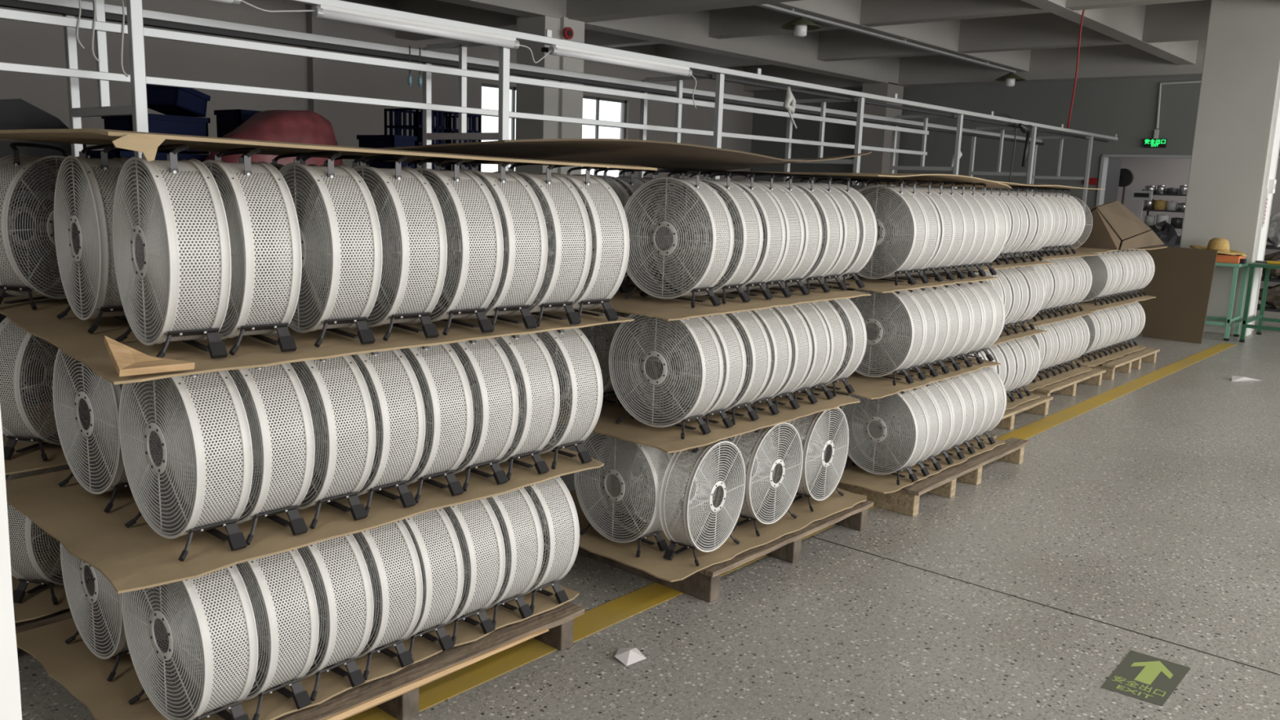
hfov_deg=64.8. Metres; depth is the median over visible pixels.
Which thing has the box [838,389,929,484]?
fan
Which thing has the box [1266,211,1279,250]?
plastic bag
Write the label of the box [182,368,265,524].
grille
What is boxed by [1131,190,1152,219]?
weighing scale
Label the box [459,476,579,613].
fan
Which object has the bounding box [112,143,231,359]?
fan
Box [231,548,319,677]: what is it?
grille
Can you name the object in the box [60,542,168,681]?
fan
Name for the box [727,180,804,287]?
grille
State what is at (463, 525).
grille
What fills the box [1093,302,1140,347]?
fan
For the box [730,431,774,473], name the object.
grille
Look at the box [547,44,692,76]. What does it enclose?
lamp
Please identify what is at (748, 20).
beam
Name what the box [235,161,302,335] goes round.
grille
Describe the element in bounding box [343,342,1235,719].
floor marking
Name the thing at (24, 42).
wall
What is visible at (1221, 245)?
straw hat
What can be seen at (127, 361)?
wood offcut
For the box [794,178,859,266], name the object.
fan
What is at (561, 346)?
grille
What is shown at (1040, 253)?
fan
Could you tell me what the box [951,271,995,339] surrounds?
fan
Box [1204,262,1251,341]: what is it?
work table
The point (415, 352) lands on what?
grille
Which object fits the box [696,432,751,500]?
grille
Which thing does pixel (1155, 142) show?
exit sign
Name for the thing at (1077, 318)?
grille
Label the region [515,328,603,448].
grille
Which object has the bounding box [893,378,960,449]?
grille
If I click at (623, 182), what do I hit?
grille
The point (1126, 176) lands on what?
wall fan
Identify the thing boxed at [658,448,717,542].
grille
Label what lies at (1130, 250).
grille
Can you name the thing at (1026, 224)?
grille
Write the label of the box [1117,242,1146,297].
fan
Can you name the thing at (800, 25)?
lamp
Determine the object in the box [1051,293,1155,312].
cardboard sheet
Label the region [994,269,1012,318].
grille
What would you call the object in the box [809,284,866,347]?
fan
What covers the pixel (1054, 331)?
grille
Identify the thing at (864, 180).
fan
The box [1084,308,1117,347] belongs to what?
grille
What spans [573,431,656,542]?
grille
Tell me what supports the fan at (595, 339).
on the cardboard sheet at (667, 439)
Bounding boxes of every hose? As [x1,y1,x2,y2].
[995,114,1016,182]
[1066,9,1084,128]
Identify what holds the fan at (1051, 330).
on the cardboard sheet at (1031, 386)
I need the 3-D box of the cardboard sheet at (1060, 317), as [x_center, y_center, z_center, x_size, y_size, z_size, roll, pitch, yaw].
[2.993,-0.375,8.146,0.879,0.016,1.478,11,13,40]
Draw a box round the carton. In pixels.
[1062,200,1164,250]
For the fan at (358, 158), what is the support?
on the cardboard sheet at (69, 333)
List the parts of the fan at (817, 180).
carry handle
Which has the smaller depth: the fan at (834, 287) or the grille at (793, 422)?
the grille at (793, 422)
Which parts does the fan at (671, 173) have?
carry handle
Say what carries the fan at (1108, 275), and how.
on the cardboard sheet at (1087, 307)
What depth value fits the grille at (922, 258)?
5.03 m
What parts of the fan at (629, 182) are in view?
carry handle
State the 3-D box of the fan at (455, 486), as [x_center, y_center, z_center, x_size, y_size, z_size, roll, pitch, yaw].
[-0.712,0.151,3.061,0.460,0.481,0.167,11,14,42]
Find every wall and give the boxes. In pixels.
[0,0,754,281]
[749,75,1279,257]
[1111,157,1279,285]
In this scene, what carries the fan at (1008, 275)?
on the cardboard sheet at (1005, 338)
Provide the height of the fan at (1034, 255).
0.513 m
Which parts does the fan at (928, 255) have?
carry handle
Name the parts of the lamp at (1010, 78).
lamp shade, bulb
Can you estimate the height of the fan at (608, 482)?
0.450 m
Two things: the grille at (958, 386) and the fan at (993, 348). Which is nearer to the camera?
the grille at (958, 386)
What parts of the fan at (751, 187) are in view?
carry handle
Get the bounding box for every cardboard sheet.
[0,128,657,170]
[0,281,634,384]
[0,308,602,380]
[0,396,159,475]
[5,425,604,593]
[8,524,109,622]
[15,542,578,719]
[378,138,871,170]
[497,279,871,320]
[508,456,866,582]
[520,377,860,453]
[721,410,1004,493]
[749,171,1011,188]
[751,266,998,293]
[800,347,1000,399]
[860,391,1039,422]
[968,325,1047,349]
[971,257,1053,271]
[996,181,1056,186]
[1008,251,1099,260]
[1013,309,1093,328]
[1013,364,1091,391]
[1015,183,1105,189]
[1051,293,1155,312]
[1054,245,1167,253]
[1066,342,1146,366]
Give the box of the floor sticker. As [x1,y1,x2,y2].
[1101,649,1191,706]
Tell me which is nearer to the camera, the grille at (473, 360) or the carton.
the grille at (473, 360)
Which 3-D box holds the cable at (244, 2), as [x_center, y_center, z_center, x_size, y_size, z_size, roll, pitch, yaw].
[-1.663,-1.613,4.625,0.008,0.043,0.382,11,13,40]
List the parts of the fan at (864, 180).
carry handle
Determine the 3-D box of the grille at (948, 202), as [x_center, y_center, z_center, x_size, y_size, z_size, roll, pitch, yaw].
[1.448,-0.679,5.310,0.006,0.460,0.460,-7,14,-42]
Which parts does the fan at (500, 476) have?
carry handle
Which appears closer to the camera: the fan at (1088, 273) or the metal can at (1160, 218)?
the fan at (1088, 273)
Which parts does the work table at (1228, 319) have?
leg, leg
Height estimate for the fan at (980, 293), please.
0.481 m
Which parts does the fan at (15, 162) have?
carry handle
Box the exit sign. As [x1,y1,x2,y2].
[1143,129,1167,147]
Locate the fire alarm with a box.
[562,26,573,39]
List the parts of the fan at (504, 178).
carry handle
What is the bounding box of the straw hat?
[1189,237,1247,256]
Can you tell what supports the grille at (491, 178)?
attached to the fan at (504, 178)
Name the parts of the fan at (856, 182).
carry handle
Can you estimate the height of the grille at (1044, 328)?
0.460 m
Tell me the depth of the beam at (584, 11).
12.79 m
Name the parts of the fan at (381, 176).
carry handle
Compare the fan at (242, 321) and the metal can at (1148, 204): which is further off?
the metal can at (1148, 204)
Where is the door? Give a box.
[1103,157,1121,204]
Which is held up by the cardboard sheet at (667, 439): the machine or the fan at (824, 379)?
the fan at (824, 379)
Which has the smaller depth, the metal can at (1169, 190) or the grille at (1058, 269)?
the grille at (1058, 269)
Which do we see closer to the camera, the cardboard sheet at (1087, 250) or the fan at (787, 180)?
the fan at (787, 180)
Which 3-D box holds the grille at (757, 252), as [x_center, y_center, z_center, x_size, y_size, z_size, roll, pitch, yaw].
[0.303,-0.498,4.077,0.460,0.460,0.006,10,13,39]
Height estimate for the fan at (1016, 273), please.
0.481 m
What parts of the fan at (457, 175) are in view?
carry handle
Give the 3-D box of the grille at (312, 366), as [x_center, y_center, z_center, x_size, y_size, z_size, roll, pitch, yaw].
[-0.975,0.185,2.780,0.460,0.460,0.006,11,14,42]
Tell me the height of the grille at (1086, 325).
0.460 m
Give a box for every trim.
[811,536,1279,675]
[1095,154,1279,206]
[1244,75,1279,336]
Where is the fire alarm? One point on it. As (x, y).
(567, 33)
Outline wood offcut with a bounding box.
[104,335,195,376]
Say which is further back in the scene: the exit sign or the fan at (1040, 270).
the exit sign
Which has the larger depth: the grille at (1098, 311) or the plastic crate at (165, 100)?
the grille at (1098, 311)
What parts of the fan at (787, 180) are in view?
carry handle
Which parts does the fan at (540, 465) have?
carry handle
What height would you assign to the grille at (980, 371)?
0.460 m
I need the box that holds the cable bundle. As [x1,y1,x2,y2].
[782,86,796,128]
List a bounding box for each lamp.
[210,0,240,4]
[311,4,519,49]
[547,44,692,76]
[780,16,821,37]
[995,72,1025,86]
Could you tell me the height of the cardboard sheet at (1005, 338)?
0.016 m
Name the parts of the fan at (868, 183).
carry handle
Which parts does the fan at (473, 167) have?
carry handle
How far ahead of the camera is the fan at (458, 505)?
3.72 m
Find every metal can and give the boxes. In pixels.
[1142,199,1154,209]
[1144,185,1155,193]
[1144,215,1155,225]
[1152,200,1166,209]
[1155,185,1166,193]
[1155,214,1169,223]
[1165,187,1178,194]
[1165,200,1177,210]
[1170,217,1182,226]
[1176,202,1185,210]
[1178,184,1187,194]
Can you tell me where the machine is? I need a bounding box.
[0,98,88,184]
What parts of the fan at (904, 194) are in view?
carry handle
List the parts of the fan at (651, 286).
carry handle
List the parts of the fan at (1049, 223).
carry handle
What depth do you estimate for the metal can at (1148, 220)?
19.06 m
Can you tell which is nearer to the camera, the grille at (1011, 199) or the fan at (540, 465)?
the fan at (540, 465)
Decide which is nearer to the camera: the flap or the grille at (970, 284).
the flap
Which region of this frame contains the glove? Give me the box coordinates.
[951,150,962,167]
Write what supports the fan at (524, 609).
on the cardboard sheet at (85, 675)
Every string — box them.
[75,0,84,48]
[91,0,100,62]
[120,0,128,76]
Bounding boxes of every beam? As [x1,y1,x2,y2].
[395,0,801,40]
[437,0,906,87]
[584,0,1201,47]
[655,0,1211,69]
[743,40,1206,92]
[769,0,1031,71]
[1021,0,1198,65]
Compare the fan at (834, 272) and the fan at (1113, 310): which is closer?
the fan at (834, 272)
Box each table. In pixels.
[0,186,510,406]
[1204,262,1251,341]
[1239,260,1279,342]
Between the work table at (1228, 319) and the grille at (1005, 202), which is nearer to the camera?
the grille at (1005, 202)
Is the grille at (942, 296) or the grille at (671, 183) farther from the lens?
the grille at (942, 296)
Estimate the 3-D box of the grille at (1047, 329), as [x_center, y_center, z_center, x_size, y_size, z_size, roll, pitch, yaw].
[3.051,-0.113,8.007,0.460,0.460,0.006,11,13,40]
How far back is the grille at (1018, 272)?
6.87 m
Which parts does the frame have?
post, hanging post, post, post, hanging post, rail, rail, post, rail, post, hanging post, rail, post, post, hanging post, post, post, hanging post, post, post, hanging post, post, post, hanging post, post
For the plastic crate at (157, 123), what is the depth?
5.77 m
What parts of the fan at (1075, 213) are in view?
carry handle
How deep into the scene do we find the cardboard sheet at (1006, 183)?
6.72 m
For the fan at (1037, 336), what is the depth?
7.71 m
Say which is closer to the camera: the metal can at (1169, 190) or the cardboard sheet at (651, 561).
the cardboard sheet at (651, 561)
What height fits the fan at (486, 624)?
0.481 m
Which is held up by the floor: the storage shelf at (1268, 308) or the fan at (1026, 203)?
the storage shelf at (1268, 308)
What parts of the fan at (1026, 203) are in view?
carry handle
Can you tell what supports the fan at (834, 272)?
on the cardboard sheet at (668, 309)
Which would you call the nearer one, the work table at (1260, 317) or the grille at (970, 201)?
the grille at (970, 201)
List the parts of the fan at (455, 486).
carry handle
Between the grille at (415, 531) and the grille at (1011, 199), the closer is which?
the grille at (415, 531)
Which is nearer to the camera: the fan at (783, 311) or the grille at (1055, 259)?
the fan at (783, 311)
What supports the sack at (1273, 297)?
on the storage shelf at (1268, 308)
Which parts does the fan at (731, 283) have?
carry handle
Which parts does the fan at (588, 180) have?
carry handle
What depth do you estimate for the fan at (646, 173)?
4.53 m
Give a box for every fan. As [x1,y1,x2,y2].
[0,142,94,310]
[0,316,114,461]
[5,465,92,604]
[52,348,166,512]
[53,143,153,333]
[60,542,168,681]
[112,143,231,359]
[119,370,253,561]
[120,373,224,495]
[121,564,257,719]
[126,148,214,327]
[137,570,225,662]
[182,363,315,545]
[183,146,302,355]
[183,548,319,719]
[201,151,284,319]
[205,368,284,482]
[225,556,277,639]
[235,361,330,471]
[240,533,373,701]
[246,355,375,528]
[249,152,346,315]
[257,541,326,613]
[262,151,382,347]
[284,354,377,459]
[296,349,425,515]
[296,520,422,679]
[298,155,395,308]
[327,154,447,341]
[331,348,421,446]
[337,507,463,656]
[342,158,432,303]
[348,343,473,503]
[376,348,457,442]
[382,160,475,297]
[382,497,505,644]
[383,157,503,335]
[394,337,519,491]
[400,342,499,432]
[414,161,503,295]
[421,487,543,627]
[430,505,479,557]
[431,160,547,328]
[438,333,559,480]
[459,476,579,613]
[476,162,591,326]
[484,328,603,469]
[515,164,629,321]
[537,166,637,293]
[539,308,636,410]
[567,167,664,292]
[569,308,663,401]
[573,431,679,557]
[591,168,684,288]
[592,308,685,395]
[605,438,689,533]
[608,313,723,439]
[617,168,733,307]
[621,313,699,391]
[623,171,708,283]
[633,314,746,428]
[640,171,729,279]
[650,169,763,304]
[658,440,745,566]
[661,311,771,425]
[671,173,738,274]
[675,170,785,299]
[675,432,751,511]
[684,307,791,415]
[696,172,804,297]
[708,305,812,409]
[710,174,763,258]
[716,173,822,295]
[723,422,803,536]
[728,302,830,404]
[730,417,799,491]
[739,173,843,293]
[744,300,846,399]
[761,174,859,290]
[768,297,866,396]
[771,284,838,364]
[777,175,877,288]
[780,407,848,511]
[782,284,852,356]
[785,177,843,271]
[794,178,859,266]
[800,177,858,271]
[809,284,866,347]
[822,178,885,264]
[823,178,890,253]
[835,178,928,285]
[835,288,925,386]
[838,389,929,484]
[848,288,937,382]
[851,178,940,284]
[853,386,941,479]
[855,180,902,263]
[862,287,950,378]
[865,382,953,473]
[866,181,906,254]
[869,179,955,281]
[875,285,960,375]
[879,378,964,464]
[880,180,966,280]
[888,284,972,372]
[893,375,976,462]
[895,181,977,279]
[897,282,984,367]
[904,372,986,455]
[907,181,987,278]
[915,281,995,364]
[928,280,1005,361]
[933,182,997,276]
[942,368,996,451]
[949,182,1008,275]
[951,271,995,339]
[953,366,1006,446]
[959,186,1011,265]
[961,268,1021,335]
[961,349,997,398]
[967,187,1003,265]
[967,345,1006,403]
[968,186,1020,264]
[970,352,986,382]
[973,270,1004,337]
[977,187,1028,263]
[985,266,1037,331]
[985,269,1012,337]
[986,185,1036,262]
[991,339,1024,401]
[991,342,1016,404]
[995,185,1045,262]
[995,324,1052,380]
[995,336,1040,395]
[999,267,1028,333]
[1001,187,1040,257]
[1001,265,1044,329]
[1002,337,1033,398]
[1004,186,1053,261]
[1004,324,1058,377]
[1007,187,1053,257]
[1009,186,1060,256]
[1010,264,1047,321]
[1011,326,1045,382]
[1013,258,1067,316]
[1017,264,1053,320]
[1021,186,1066,255]
[1023,259,1061,318]
[1029,187,1073,254]
[1034,317,1084,368]
[1035,187,1079,254]
[1037,322,1066,376]
[1041,188,1085,253]
[1041,258,1073,316]
[1043,319,1078,371]
[1044,320,1071,373]
[1048,257,1079,314]
[1052,256,1092,311]
[1054,316,1089,367]
[1056,257,1085,312]
[1062,308,1100,362]
[1062,308,1106,359]
[1064,253,1112,306]
[1070,307,1120,354]
[1070,309,1111,357]
[1071,308,1115,355]
[1075,252,1117,303]
[1078,251,1122,302]
[1084,250,1132,301]
[1085,250,1128,302]
[1087,244,1137,300]
[1088,306,1126,352]
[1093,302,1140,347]
[1104,243,1142,299]
[1108,305,1131,351]
[1109,249,1151,296]
[1113,301,1145,346]
[1113,303,1136,348]
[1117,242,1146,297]
[1118,168,1133,204]
[1130,249,1155,295]
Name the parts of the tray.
tray lid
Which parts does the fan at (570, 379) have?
carry handle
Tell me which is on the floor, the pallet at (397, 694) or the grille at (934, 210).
the pallet at (397, 694)
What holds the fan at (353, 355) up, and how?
on the cardboard sheet at (134, 557)
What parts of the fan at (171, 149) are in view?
carry handle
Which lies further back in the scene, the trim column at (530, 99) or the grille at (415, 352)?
the trim column at (530, 99)
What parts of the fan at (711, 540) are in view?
carry handle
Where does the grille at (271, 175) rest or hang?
attached to the fan at (242, 158)
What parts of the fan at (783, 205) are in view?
carry handle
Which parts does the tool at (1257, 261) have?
tool handle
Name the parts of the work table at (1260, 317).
leg, leg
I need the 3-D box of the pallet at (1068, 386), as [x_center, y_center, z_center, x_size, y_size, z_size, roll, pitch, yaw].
[3.157,0.152,8.480,1.044,0.135,1.351,11,13,40]
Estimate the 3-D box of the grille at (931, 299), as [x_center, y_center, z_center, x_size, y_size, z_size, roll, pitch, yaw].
[1.338,-0.173,5.231,0.006,0.460,0.460,-7,14,-43]
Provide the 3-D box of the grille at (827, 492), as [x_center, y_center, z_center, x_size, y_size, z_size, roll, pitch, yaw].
[0.858,0.428,4.614,0.006,0.439,0.439,9,13,36]
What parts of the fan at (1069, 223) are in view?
carry handle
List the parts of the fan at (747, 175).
carry handle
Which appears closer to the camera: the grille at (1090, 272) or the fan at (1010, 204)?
the fan at (1010, 204)
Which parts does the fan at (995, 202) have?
carry handle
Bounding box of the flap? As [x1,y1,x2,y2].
[111,134,168,161]
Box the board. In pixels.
[1136,246,1217,343]
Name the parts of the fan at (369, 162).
carry handle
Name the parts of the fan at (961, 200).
carry handle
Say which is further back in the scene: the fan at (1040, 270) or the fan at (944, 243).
the fan at (1040, 270)
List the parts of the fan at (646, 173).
carry handle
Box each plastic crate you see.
[87,150,208,190]
[101,113,210,154]
[146,84,210,117]
[213,109,262,137]
[356,134,417,194]
[384,107,448,191]
[418,111,480,195]
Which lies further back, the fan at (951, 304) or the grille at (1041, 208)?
the grille at (1041, 208)
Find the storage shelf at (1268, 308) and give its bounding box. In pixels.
[1256,244,1279,312]
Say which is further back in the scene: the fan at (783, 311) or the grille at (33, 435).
the fan at (783, 311)
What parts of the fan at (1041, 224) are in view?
carry handle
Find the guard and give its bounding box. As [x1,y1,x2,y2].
[1053,195,1092,250]
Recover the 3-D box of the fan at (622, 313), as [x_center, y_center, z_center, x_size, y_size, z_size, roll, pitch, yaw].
[0.097,-0.110,4.677,0.460,0.481,0.162,11,13,41]
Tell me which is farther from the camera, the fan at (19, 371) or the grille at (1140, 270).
the grille at (1140, 270)
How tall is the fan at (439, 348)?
0.481 m
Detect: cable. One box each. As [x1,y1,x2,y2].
[240,0,315,12]
[519,44,551,63]
[691,74,696,108]
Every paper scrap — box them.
[614,648,646,666]
[1231,375,1259,381]
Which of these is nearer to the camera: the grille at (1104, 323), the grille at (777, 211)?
the grille at (777, 211)
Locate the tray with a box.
[1215,253,1246,263]
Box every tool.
[1018,123,1032,166]
[1255,260,1279,264]
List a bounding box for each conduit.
[755,4,1016,72]
[1155,80,1200,128]
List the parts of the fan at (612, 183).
carry handle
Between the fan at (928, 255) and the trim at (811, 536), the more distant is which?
the fan at (928, 255)
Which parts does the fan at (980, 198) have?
carry handle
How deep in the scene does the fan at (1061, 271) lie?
7.88 m
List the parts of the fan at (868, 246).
carry handle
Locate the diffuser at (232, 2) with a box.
[210,0,234,4]
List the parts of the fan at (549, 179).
carry handle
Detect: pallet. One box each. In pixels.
[14,597,111,633]
[274,601,584,719]
[530,500,873,602]
[755,412,1030,516]
[833,391,1053,430]
[1013,368,1106,402]
[1066,347,1159,380]
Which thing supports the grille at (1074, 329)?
attached to the fan at (1073, 330)
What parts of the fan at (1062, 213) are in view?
carry handle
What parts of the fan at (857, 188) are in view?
carry handle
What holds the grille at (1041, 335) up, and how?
attached to the fan at (1037, 336)
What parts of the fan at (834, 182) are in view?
carry handle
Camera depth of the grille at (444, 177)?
2.91 m
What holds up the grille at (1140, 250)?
attached to the fan at (1152, 264)
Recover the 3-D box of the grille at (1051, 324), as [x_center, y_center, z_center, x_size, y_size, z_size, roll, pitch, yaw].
[3.154,-0.130,8.122,0.460,0.460,0.012,11,13,40]
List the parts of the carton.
panel, panel, panel, panel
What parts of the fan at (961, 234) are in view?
carry handle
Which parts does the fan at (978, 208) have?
carry handle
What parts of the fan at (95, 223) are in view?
carry handle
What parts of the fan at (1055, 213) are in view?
carry handle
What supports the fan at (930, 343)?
on the cardboard sheet at (867, 387)
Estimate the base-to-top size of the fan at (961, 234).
0.513 m
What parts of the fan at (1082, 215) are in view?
carry handle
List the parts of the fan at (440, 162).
carry handle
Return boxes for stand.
[0,183,106,408]
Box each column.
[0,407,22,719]
[515,15,584,284]
[858,82,903,264]
[1179,0,1279,335]
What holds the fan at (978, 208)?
on the cardboard sheet at (873, 285)
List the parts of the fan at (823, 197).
carry handle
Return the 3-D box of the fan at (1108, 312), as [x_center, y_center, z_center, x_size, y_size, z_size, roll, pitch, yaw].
[4.114,-0.295,9.268,0.460,0.481,0.151,10,13,40]
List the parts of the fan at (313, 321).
carry handle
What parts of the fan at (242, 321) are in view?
carry handle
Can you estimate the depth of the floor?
3.98 m
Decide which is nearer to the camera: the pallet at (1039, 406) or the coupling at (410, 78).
the coupling at (410, 78)
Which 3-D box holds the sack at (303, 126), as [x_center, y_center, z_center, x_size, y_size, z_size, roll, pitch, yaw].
[-2.164,-1.242,6.043,0.474,0.522,0.903,11,13,40]
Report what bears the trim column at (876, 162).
on the floor
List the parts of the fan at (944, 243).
carry handle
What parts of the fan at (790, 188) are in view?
carry handle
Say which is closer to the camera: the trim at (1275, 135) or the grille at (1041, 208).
the grille at (1041, 208)
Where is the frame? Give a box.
[0,0,1118,429]
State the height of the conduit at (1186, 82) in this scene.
0.781 m
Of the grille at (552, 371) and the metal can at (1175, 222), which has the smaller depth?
the grille at (552, 371)
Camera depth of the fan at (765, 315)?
4.16 m
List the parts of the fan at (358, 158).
carry handle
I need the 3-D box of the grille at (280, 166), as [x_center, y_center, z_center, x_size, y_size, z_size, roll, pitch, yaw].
[-1.187,-0.406,3.272,0.006,0.460,0.460,-7,14,-43]
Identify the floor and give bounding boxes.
[4,284,1279,719]
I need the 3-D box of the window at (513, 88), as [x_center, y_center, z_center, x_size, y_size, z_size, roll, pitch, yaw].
[-2.204,-3.912,17.481,0.050,1.600,1.550,11,13,40]
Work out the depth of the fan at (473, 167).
3.77 m
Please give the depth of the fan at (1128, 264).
9.30 m
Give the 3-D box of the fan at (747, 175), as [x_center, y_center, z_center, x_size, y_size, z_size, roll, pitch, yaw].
[0.424,-0.657,4.938,0.460,0.513,0.162,11,13,40]
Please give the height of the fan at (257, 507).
0.481 m
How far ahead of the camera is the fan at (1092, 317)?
8.81 m
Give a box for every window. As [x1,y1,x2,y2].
[481,83,515,171]
[582,95,626,176]
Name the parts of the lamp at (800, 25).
lamp shade, bulb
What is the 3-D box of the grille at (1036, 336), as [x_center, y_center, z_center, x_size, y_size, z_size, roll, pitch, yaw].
[2.859,-0.081,7.790,0.460,0.460,0.006,11,13,40]
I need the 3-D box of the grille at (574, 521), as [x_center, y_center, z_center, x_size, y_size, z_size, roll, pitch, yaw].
[-0.382,0.565,3.545,0.460,0.460,0.006,10,13,39]
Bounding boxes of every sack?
[203,109,342,191]
[1150,220,1181,247]
[1257,284,1279,308]
[1262,251,1279,278]
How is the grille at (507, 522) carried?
attached to the fan at (524, 609)
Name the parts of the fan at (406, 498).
carry handle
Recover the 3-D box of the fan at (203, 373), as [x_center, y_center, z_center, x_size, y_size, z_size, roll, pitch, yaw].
[-1.419,0.135,3.013,0.460,0.481,0.167,11,13,40]
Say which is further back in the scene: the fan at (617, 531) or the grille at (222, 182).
the fan at (617, 531)
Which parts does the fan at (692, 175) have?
carry handle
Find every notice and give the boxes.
[1083,177,1097,185]
[1262,188,1269,227]
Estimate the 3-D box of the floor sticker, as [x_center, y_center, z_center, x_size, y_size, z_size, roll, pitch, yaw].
[1.713,1.074,3.416,0.194,0.002,0.377,11,13,40]
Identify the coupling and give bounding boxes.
[407,45,412,86]
[417,47,422,87]
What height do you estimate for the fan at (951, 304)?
0.481 m
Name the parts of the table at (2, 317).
leg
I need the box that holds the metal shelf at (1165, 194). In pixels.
[1142,189,1186,228]
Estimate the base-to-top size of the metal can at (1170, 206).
0.174 m
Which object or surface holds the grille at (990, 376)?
attached to the fan at (995, 378)
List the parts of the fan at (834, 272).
carry handle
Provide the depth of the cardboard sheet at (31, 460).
3.31 m
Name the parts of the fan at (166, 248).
carry handle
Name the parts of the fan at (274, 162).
carry handle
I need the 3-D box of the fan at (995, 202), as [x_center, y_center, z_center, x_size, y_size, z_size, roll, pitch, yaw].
[1.854,-0.754,5.758,0.151,0.513,0.460,-7,14,-42]
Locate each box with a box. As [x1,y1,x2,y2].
[1239,258,1246,263]
[1268,179,1276,193]
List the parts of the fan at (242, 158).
carry handle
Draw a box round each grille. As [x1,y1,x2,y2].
[0,154,71,297]
[0,316,79,442]
[5,465,70,578]
[17,334,110,444]
[29,465,90,585]
[52,348,120,494]
[53,155,102,319]
[60,542,122,659]
[102,379,166,484]
[105,156,150,307]
[112,156,171,345]
[119,377,198,538]
[121,580,206,719]
[126,173,164,315]
[129,378,182,482]
[137,581,182,640]
[171,159,231,341]
[171,370,253,526]
[172,564,257,701]
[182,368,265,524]
[183,159,247,339]
[183,560,272,699]
[201,182,241,303]
[205,374,244,471]
[231,363,315,512]
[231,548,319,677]
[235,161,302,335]
[238,175,284,307]
[240,545,331,678]
[246,360,330,509]
[253,162,303,294]
[262,162,334,333]
[284,533,373,657]
[290,164,346,302]
[292,355,375,499]
[296,354,384,496]
[296,531,383,657]
[301,164,358,289]
[306,164,382,328]
[327,164,404,327]
[334,520,422,639]
[337,518,427,640]
[338,349,425,488]
[342,181,401,291]
[346,178,395,288]
[348,347,435,484]
[370,167,447,324]
[375,507,463,624]
[382,506,472,624]
[383,167,463,321]
[386,343,473,477]
[394,342,484,474]
[416,497,505,608]
[421,496,512,609]
[422,168,503,319]
[431,337,519,466]
[432,169,510,319]
[438,336,528,463]
[454,487,543,595]
[460,484,551,595]
[469,170,547,315]
[471,333,559,457]
[476,171,557,315]
[485,331,573,454]
[489,476,579,581]
[513,173,591,312]
[515,173,597,311]
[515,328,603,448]
[537,174,617,286]
[547,173,629,309]
[560,175,636,279]
[563,308,636,396]
[567,175,644,278]
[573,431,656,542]
[589,309,663,389]
[592,176,664,282]
[592,313,669,386]
[599,436,679,532]
[605,438,666,514]
[621,177,680,279]
[627,182,691,279]
[629,448,689,523]
[631,316,723,421]
[640,177,733,297]
[655,314,746,412]
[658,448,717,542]
[674,178,763,293]
[682,311,771,406]
[682,438,728,494]
[686,440,745,552]
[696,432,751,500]
[697,180,785,291]
[720,307,791,404]
[723,429,777,517]
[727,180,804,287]
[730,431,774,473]
[748,422,803,524]
[753,421,799,481]
[780,415,824,485]
[782,299,853,386]
[804,407,848,500]
[851,189,924,275]
[853,389,929,468]
[853,394,926,469]
[854,290,925,374]
[855,290,919,371]
[865,386,937,463]
[867,292,934,368]
[870,186,940,276]
[876,292,946,363]
[880,200,951,266]
[880,382,953,457]
[888,293,956,351]
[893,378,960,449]
[896,379,964,449]
[897,193,963,265]
[907,197,973,266]
[912,375,976,445]
[927,282,984,359]
[933,202,984,262]
[934,188,987,271]
[940,372,986,440]
[944,282,984,354]
[951,368,996,435]
[956,368,993,433]
[969,280,1005,352]
[979,189,1011,244]
[980,347,999,384]
[982,189,1013,248]
[985,271,1004,306]
[991,343,1008,396]
[992,190,1020,257]
[994,190,1021,257]
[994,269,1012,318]
[995,342,1016,388]
[995,342,1017,393]
[997,268,1021,324]
[998,190,1028,257]
[998,190,1030,258]
[999,268,1022,324]
[1001,191,1039,257]
[1004,267,1028,321]
[1004,339,1026,391]
[1005,266,1037,324]
[1006,191,1036,257]
[1006,266,1038,324]
[1009,194,1054,237]
[1011,324,1052,370]
[1011,334,1039,373]
[1015,191,1045,257]
[1016,191,1046,257]
[1025,264,1048,301]
[1025,333,1045,364]
[1026,259,1062,309]
[1028,326,1047,370]
[1031,324,1058,368]
[1034,324,1053,370]
[1035,191,1060,249]
[1035,191,1061,249]
[1037,323,1060,368]
[1039,191,1066,251]
[1041,192,1067,251]
[1042,192,1073,251]
[1045,324,1066,365]
[1046,258,1068,306]
[1050,258,1073,306]
[1051,192,1079,249]
[1051,322,1066,366]
[1052,192,1074,248]
[1053,258,1075,309]
[1053,319,1078,361]
[1054,320,1072,364]
[1057,192,1079,248]
[1057,317,1084,360]
[1059,257,1080,308]
[1060,192,1085,249]
[1065,318,1089,358]
[1066,256,1092,306]
[1069,311,1106,350]
[1071,314,1095,354]
[1080,253,1107,302]
[1080,311,1106,351]
[1081,308,1115,346]
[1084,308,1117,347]
[1087,250,1133,292]
[1104,249,1137,293]
[1105,249,1137,295]
[1112,306,1127,343]
[1119,249,1142,290]
[1120,249,1142,294]
[1120,304,1132,342]
[1126,249,1146,288]
[1137,249,1151,288]
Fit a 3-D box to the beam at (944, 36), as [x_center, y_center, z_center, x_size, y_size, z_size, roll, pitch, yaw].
[-1.092,-4.159,9.095,0.250,0.610,25.000,11,13,40]
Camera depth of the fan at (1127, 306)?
9.62 m
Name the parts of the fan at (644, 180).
carry handle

